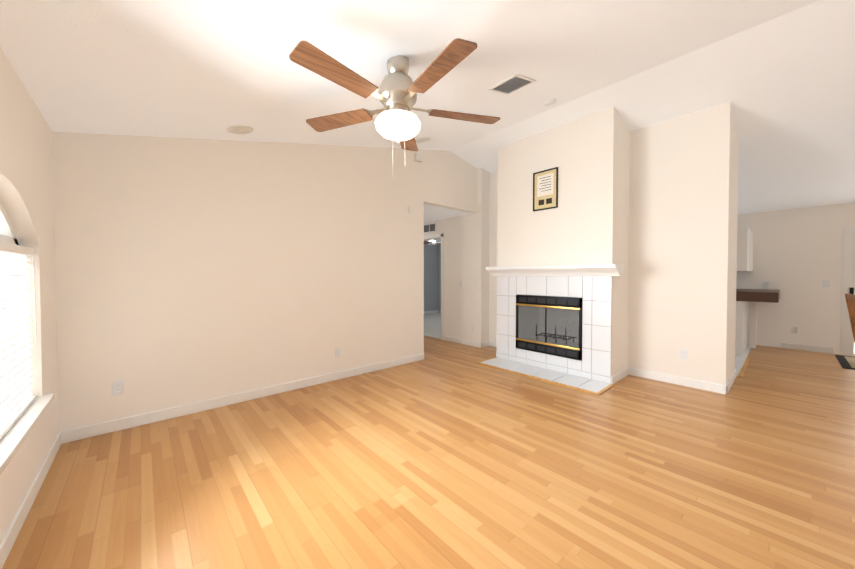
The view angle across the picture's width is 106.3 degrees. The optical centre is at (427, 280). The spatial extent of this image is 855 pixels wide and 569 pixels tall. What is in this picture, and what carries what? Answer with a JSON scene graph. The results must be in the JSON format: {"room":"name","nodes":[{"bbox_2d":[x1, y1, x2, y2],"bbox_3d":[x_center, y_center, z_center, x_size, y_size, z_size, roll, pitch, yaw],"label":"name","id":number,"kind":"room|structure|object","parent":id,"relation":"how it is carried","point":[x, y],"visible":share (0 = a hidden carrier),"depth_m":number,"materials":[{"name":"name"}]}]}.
{"room":"living room","nodes":[
{"label":"living room","id":0,"kind":"room"},
{"bbox_2d":[0,47,58,542],"bbox_3d":[-0.392,0.097,-0.444,0.220,2.370,7.662,-1,1,-42],"label":"wall","id":1,"kind":"structure","parent":0,"point":[26,171],"depth_m":1.94,"materials":[{"name":"paint"}]},
{"bbox_2d":[0,200,18,244],"bbox_3d":[-2.069,0.127,1.437,0.070,1.245,1.380,-1,1,-42],"label":"window","id":2,"kind":"structure","parent":1,"relation":"in","point":[7,233],"depth_m":1.81,"materials":[{"name":"white"}]},
{"bbox_2d":[0,241,36,439],"bbox_3d":[-2.015,0.278,1.488,0.072,0.934,1.356,-1,1,-42],"label":"window blinds","id":3,"kind":"object","parent":1,"relation":"attached to","point":[17,398],"visible":1,"depth_m":1.74,"materials":[{"name":"white plastic"}]},
{"bbox_2d":[0,393,54,474],"bbox_3d":[-2.000,0.764,1.509,0.125,0.032,1.480,-1,1,-42],"label":"window sill","id":4,"kind":"structure","parent":1,"relation":"attached to","point":[13,439],"depth_m":1.62,"materials":[{"name":"wood"}]},
{"bbox_2d":[0,431,63,568],"bbox_3d":[-0.325,1.233,-0.323,0.014,0.095,7.362,-1,1,-42],"label":"baseboard","id":5,"kind":"structure","parent":1,"relation":"attached to","point":[23,510],"depth_m":1.70,"materials":[{"name":"white wood"}]},
{"bbox_2d":[53,132,477,431],"bbox_3d":[-0.991,-0.435,4.068,4.906,3.279,0.120,-1,1,-42],"label":"wall","id":6,"kind":"structure","parent":0,"point":[190,270],"depth_m":3.13,"materials":[{"name":"paint"}]},
{"bbox_2d":[112,380,123,395],"bbox_3d":[-2.536,0.876,2.624,0.070,0.115,0.009,-1,1,-42],"label":"outlet","id":7,"kind":"object","parent":6,"relation":"attached to","point":[117,387],"visible":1,"depth_m":2.62,"materials":[{"name":"white plastic"}]},
{"bbox_2d":[64,353,423,442],"bbox_3d":[-1.404,1.164,3.637,3.620,0.095,0.014,-1,1,-42],"label":"baseboard","id":8,"kind":"structure","parent":6,"relation":"attached to","point":[70,435],"depth_m":3.07,"materials":[{"name":"white wood"}]},
{"bbox_2d":[335,347,340,356],"bbox_3d":[-1.090,0.872,3.915,0.070,0.115,0.009,-1,1,-42],"label":"outlet","id":9,"kind":"object","parent":6,"relation":"attached to","point":[338,351],"visible":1,"depth_m":3.91,"materials":[{"name":"white plastic"}]},
{"bbox_2d":[415,153,422,161],"bbox_3d":[-0.130,-1.804,4.698,0.120,0.105,0.050,-1,1,-42],"label":"box","id":10,"kind":"object","parent":6,"relation":"attached to","point":[418,157],"visible":1,"depth_m":4.68,"materials":[{"name":"white plastic"}]},
{"bbox_2d":[0,0,818,149],"bbox_3d":[-0.230,-1.613,2.492,4.410,1.108,11.870,-1,1,-42],"label":"ceiling","id":11,"kind":"structure","parent":0,"point":[206,69],"depth_m":2.10,"materials":[{"name":"paint"}]},
{"bbox_2d":[226,125,253,133],"bbox_3d":[-1.704,-1.373,2.916,0.216,0.055,0.220,-1,1,-42],"label":"ceiling speaker","id":12,"kind":"object","parent":11,"relation":"attached to","point":[239,129],"visible":1,"depth_m":2.90,"materials":[{"name":"white plastic"}]},
{"bbox_2d":[289,38,499,178],"bbox_3d":[-0.206,-1.117,2.178,1.441,0.827,1.442,-1,1,-42],"label":"ceiling fan","id":13,"kind":"object","parent":11,"relation":"hanging from","point":[397,121],"visible":0.96,"depth_m":2.09,"materials":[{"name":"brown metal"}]},
{"bbox_2d":[415,137,430,142],"bbox_3d":[-0.059,-1.876,4.280,0.216,0.055,0.220,-1,1,-42],"label":"ceiling speaker","id":14,"kind":"object","parent":11,"relation":"attached to","point":[424,139],"visible":0.9,"depth_m":4.25,"materials":[{"name":"white plastic"}]},
{"bbox_2d":[487,74,536,94],"bbox_3d":[0.774,-1.790,2.936,0.323,0.081,0.310,-1,1,-42],"label":"ceiling vent","id":15,"kind":"object","parent":11,"relation":"in","point":[512,84],"visible":1,"depth_m":2.92,"materials":[{"name":"white plastic"}]},
{"bbox_2d":[543,98,556,105],"bbox_3d":[1.361,-1.982,3.563,0.137,0.061,0.136,-1,1,-42],"label":"smoke detector","id":16,"kind":"object","parent":11,"relation":"attached to","point":[549,102],"visible":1,"depth_m":3.52,"materials":[{"name":"white plastic"}]},
{"bbox_2d":[2,336,854,568],"bbox_3d":[1.549,1.253,4.129,9.239,0.100,11.870,-1,1,-42],"label":"floor","id":17,"kind":"structure","parent":0,"point":[444,454],"depth_m":2.01,"materials":[{"name":"laminate"}]},
{"bbox_2d":[476,357,614,394],"bbox_3d":[1.429,1.196,4.176,0.454,0.013,1.689,-1,1,-42],"label":"hearth","id":18,"kind":"object","parent":17,"relation":"on","point":[577,383],"visible":1,"depth_m":4.00,"materials":[{"name":"beige tile"}]},
{"bbox_2d":[835,355,854,369],"bbox_3d":[6.800,1.200,3.958,1.072,0.012,2.124,-1,1,-42],"label":"dining rug","id":19,"kind":"object","parent":17,"relation":"on","point":[846,362],"visible":1,"depth_m":4.69,"materials":[{"name":"fabric"}]},
{"bbox_2d":[845,294,854,342],"bbox_3d":[6.182,0.690,4.337,0.586,0.994,0.480,1,1,40],"label":"dining chair","id":20,"kind":"object","parent":19,"relation":"on","point":[850,300],"visible":1,"depth_m":4.61,"materials":[{"name":"brown wood"}]},
{"bbox_2d":[424,242,437,310],"bbox_3d":[-1.291,-0.108,9.446,4.550,2.440,0.120,-1,1,-42],"label":"wall","id":21,"kind":"structure","parent":0,"point":[430,277],"depth_m":10.62,"materials":[{"name":"grey paint"}]},
{"bbox_2d":[424,310,437,313],"bbox_3d":[-0.734,1.057,9.874,2.934,0.095,0.014,-1,1,-42],"label":"baseboard","id":22,"kind":"structure","parent":21,"relation":"attached to","point":[435,311],"depth_m":10.61,"materials":[{"name":"white"}]},
{"bbox_2d":[424,313,440,338],"bbox_3d":[0.316,1.120,8.609,3.054,0.012,3.300,-1,1,-42],"label":"floor","id":23,"kind":"structure","parent":0,"point":[432,325],"depth_m":8.05,"materials":[{"name":"white tile"}]},
{"bbox_2d":[438,242,440,312],"bbox_3d":[1.500,-0.112,9.645,0.120,2.440,3.300,-1,1,-42],"label":"wall","id":24,"kind":"structure","parent":0,"point":[439,278],"depth_m":10.78,"materials":[{"name":"grey paint"}]},
{"bbox_2d":[424,167,485,341],"bbox_3d":[-0.447,-0.423,7.234,0.120,3.146,4.297,-1,1,-42],"label":"wall","id":25,"kind":"structure","parent":0,"point":[464,252],"depth_m":5.86,"materials":[{"name":"paint"}]},
{"bbox_2d":[424,222,435,233],"bbox_3d":[0.042,-1.078,6.573,0.014,0.191,0.389,-1,1,-42],"label":"air vent","id":26,"kind":"object","parent":25,"relation":"in","point":[430,228],"visible":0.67,"depth_m":6.55,"materials":[{"name":"white plastic"}]},
{"bbox_2d":[424,234,443,339],"bbox_3d":[0.048,0.114,6.677,0.135,2.090,0.920,-1,1,-42],"label":"door frame","id":27,"kind":"structure","parent":25,"relation":"attached to","point":[434,237],"depth_m":6.32,"materials":[{"name":"white wood"}]},
{"bbox_2d":[443,335,483,347],"bbox_3d":[0.630,1.124,5.954,0.014,0.095,0.941,-1,1,-42],"label":"baseboard","id":28,"kind":"structure","parent":25,"relation":"attached to","point":[452,339],"depth_m":5.89,"materials":[{"name":"white wood"}]},
{"bbox_2d":[485,171,489,341],"bbox_3d":[1.085,-0.388,5.802,0.258,3.124,0.120,-1,1,-42],"label":"wall","id":29,"kind":"structure","parent":0,"point":[487,255],"depth_m":5.71,"materials":[{"name":"paint"}]},
{"bbox_2d":[497,106,630,383],"bbox_3d":[1.821,-0.410,4.498,0.594,3.214,1.609,-1,1,-42],"label":"wall","id":30,"kind":"structure","parent":0,"point":[586,221],"depth_m":4.03,"materials":[{"name":"paint"}]},
{"bbox_2d":[533,167,557,211],"bbox_3d":[1.577,-1.217,4.295,0.020,0.525,0.350,-1,1,-42],"label":"picture frame","id":31,"kind":"object","parent":30,"relation":"attached to","point":[545,189],"visible":1,"depth_m":4.29,"materials":[{"name":"black"}]},
{"bbox_2d":[516,295,582,360],"bbox_3d":[1.762,0.591,4.449,0.502,0.773,0.941,-1,1,-42],"label":"fireplace insert","id":32,"kind":"object","parent":30,"relation":"in","point":[550,325],"visible":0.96,"depth_m":4.41,"materials":[{"name":"black metal"}]},
{"bbox_2d":[496,276,611,382],"bbox_3d":[1.595,0.562,4.313,0.010,1.247,1.609,-1,1,-42],"label":"tile surround","id":33,"kind":"object","parent":30,"relation":"attached to","point":[595,294],"visible":0.94,"depth_m":4.06,"materials":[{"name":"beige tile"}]},
{"bbox_2d":[486,264,623,275],"bbox_3d":[1.580,-0.129,4.288,0.290,0.135,1.779,-1,1,-42],"label":"fireplace mantel","id":34,"kind":"object","parent":30,"relation":"attached to","point":[591,270],"visible":1,"depth_m":4.05,"materials":[{"name":"white wood"}]},
{"bbox_2d":[611,367,631,383],"bbox_3d":[2.349,1.160,3.909,0.560,0.095,0.014,-1,1,-42],"label":"baseboard","id":35,"kind":"structure","parent":30,"relation":"attached to","point":[615,378],"depth_m":3.92,"materials":[{"name":"white wood"}]},
{"bbox_2d":[489,102,731,384],"bbox_3d":[2.208,-0.357,4.625,0.150,3.104,3.132,-1,1,-42],"label":"wall","id":36,"kind":"structure","parent":0,"point":[679,225],"depth_m":3.71,"materials":[{"name":"paint"}]},
{"bbox_2d":[488,341,496,347],"bbox_3d":[1.297,1.131,5.547,0.014,0.095,0.583,-1,1,-42],"label":"baseboard","id":37,"kind":"structure","parent":36,"relation":"attached to","point":[494,344],"depth_m":5.70,"materials":[{"name":"white wood"}]},
{"bbox_2d":[632,368,723,393],"bbox_3d":[2.871,1.162,3.783,0.014,0.095,0.896,-1,1,-42],"label":"baseboard","id":38,"kind":"structure","parent":36,"relation":"attached to","point":[718,388],"depth_m":3.71,"materials":[{"name":"white wood"}]},
{"bbox_2d":[680,349,686,359],"bbox_3d":[2.950,0.849,3.694,0.009,0.115,0.070,-1,1,-42],"label":"outlet","id":39,"kind":"object","parent":36,"relation":"attached to","point":[683,353],"visible":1,"depth_m":3.69,"materials":[{"name":"white plastic"}]},
{"bbox_2d":[424,0,854,221],"bbox_3d":[3.004,-1.708,5.377,5.339,1.019,11.870,-1,1,-42],"label":"ceiling","id":40,"kind":"structure","parent":0,"point":[784,84],"depth_m":3.44,"materials":[{"name":"paint"}]},
{"bbox_2d":[728,112,738,380],"bbox_3d":[3.542,-0.330,3.817,0.765,3.076,0.150,-1,1,-42],"label":"wall","id":41,"kind":"structure","parent":0,"point":[733,250],"depth_m":3.73,"materials":[{"name":"paint"}]},
{"bbox_2d":[724,369,736,394],"bbox_3d":[3.531,1.163,3.742,0.943,0.095,0.043,-1,1,-42],"label":"baseboard","id":42,"kind":"structure","parent":41,"relation":"attached to","point":[727,387],"depth_m":3.60,"materials":[{"name":"white wood"}]},
{"bbox_2d":[735,344,750,376],"bbox_3d":[3.607,1.157,6.440,2.790,0.012,4.080,-1,1,-42],"label":"floor","id":43,"kind":"structure","parent":0,"point":[742,362],"depth_m":4.66,"materials":[{"name":"tile"}]},
{"bbox_2d":[735,301,749,355],"bbox_3d":[5.245,0.739,5.663,1.367,0.862,0.550,-1,1,-42],"label":"base cabinet","id":44,"kind":"object","parent":43,"relation":"on","point":[742,327],"visible":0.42,"depth_m":5.05,"materials":[{"name":"white"}]},
{"bbox_2d":[736,289,779,302],"bbox_3d":[5.345,0.234,5.526,1.387,0.150,0.974,-1,1,-42],"label":"bar","id":45,"kind":"object","parent":44,"relation":"on","point":[760,295],"visible":0.46,"depth_m":4.91,"materials":[{"name":"laminate"}]},
{"bbox_2d":[749,302,756,347],"bbox_3d":[5.681,0.755,5.590,0.060,0.834,0.080,-1,1,-42],"label":"support","id":46,"kind":"object","parent":43,"relation":"on","point":[753,318],"visible":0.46,"depth_m":5.57,"materials":[{"name":"white paint"}]},
{"bbox_2d":[736,202,854,353],"bbox_3d":[4.940,-0.058,7.133,0.150,2.418,11.870,-1,1,-42],"label":"wall","id":47,"kind":"structure","parent":0,"point":[798,256],"depth_m":5.46,"materials":[{"name":"paint"}]},
{"bbox_2d":[737,227,753,271],"bbox_3d":[5.334,-0.498,5.526,1.387,0.674,0.340,-1,1,-42],"label":"upper cabinet","id":48,"kind":"object","parent":47,"relation":"attached to","point":[745,246],"visible":0.54,"depth_m":5.00,"materials":[{"name":"white wood"}]},
{"bbox_2d":[763,282,768,287],"bbox_3d":[6.069,0.075,5.750,0.009,0.115,0.070,-1,1,-42],"label":"outlet","id":49,"kind":"object","parent":47,"relation":"attached to","point":[765,284],"visible":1,"depth_m":5.75,"materials":[{"name":"white plastic"}]},
{"bbox_2d":[791,326,796,332],"bbox_3d":[6.298,0.842,5.505,0.009,0.115,0.070,-1,1,-42],"label":"outlet","id":50,"kind":"object","parent":47,"relation":"attached to","point":[793,329],"visible":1,"depth_m":5.51,"materials":[{"name":"white plastic"}]},
{"bbox_2d":[781,343,832,353],"bbox_3d":[6.389,1.134,5.405,0.014,0.095,0.568,-1,1,-42],"label":"baseboard","id":51,"kind":"structure","parent":47,"relation":"attached to","point":[783,345],"depth_m":5.39,"materials":[{"name":"white wood"}]},
{"bbox_2d":[823,280,828,286],"bbox_3d":[6.518,0.045,5.242,0.014,0.115,0.070,-1,1,-42],"label":"light switch","id":52,"kind":"object","parent":47,"relation":"attached to","point":[825,283],"visible":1,"depth_m":5.24,"materials":[{"name":"white plastic"}]},
{"bbox_2d":[840,227,854,355],"bbox_3d":[7.268,0.183,4.451,0.092,2.030,1.862,-1,1,-42],"label":"door frame","id":53,"kind":"structure","parent":47,"relation":"attached to","point":[848,287],"depth_m":5.08,"materials":[{"name":"white wood"}]},
{"bbox_3d":[0.361,-1.284,8.608,2.934,0.060,3.300,-1,1,-42],"label":"ceiling","id":54,"kind":"structure","parent":0,"visible":0},
{"bbox_2d":[424,240,440,244],"bbox_3d":[0.133,-1.117,8.756,0.872,0.280,0.872,0,1,-17],"label":"ceiling fan","id":55,"kind":"object","parent":54,"relation":"hanging from","point":[431,242],"visible":0.52,"depth_m":8.67,"materials":[{"name":"white"}]}
]}

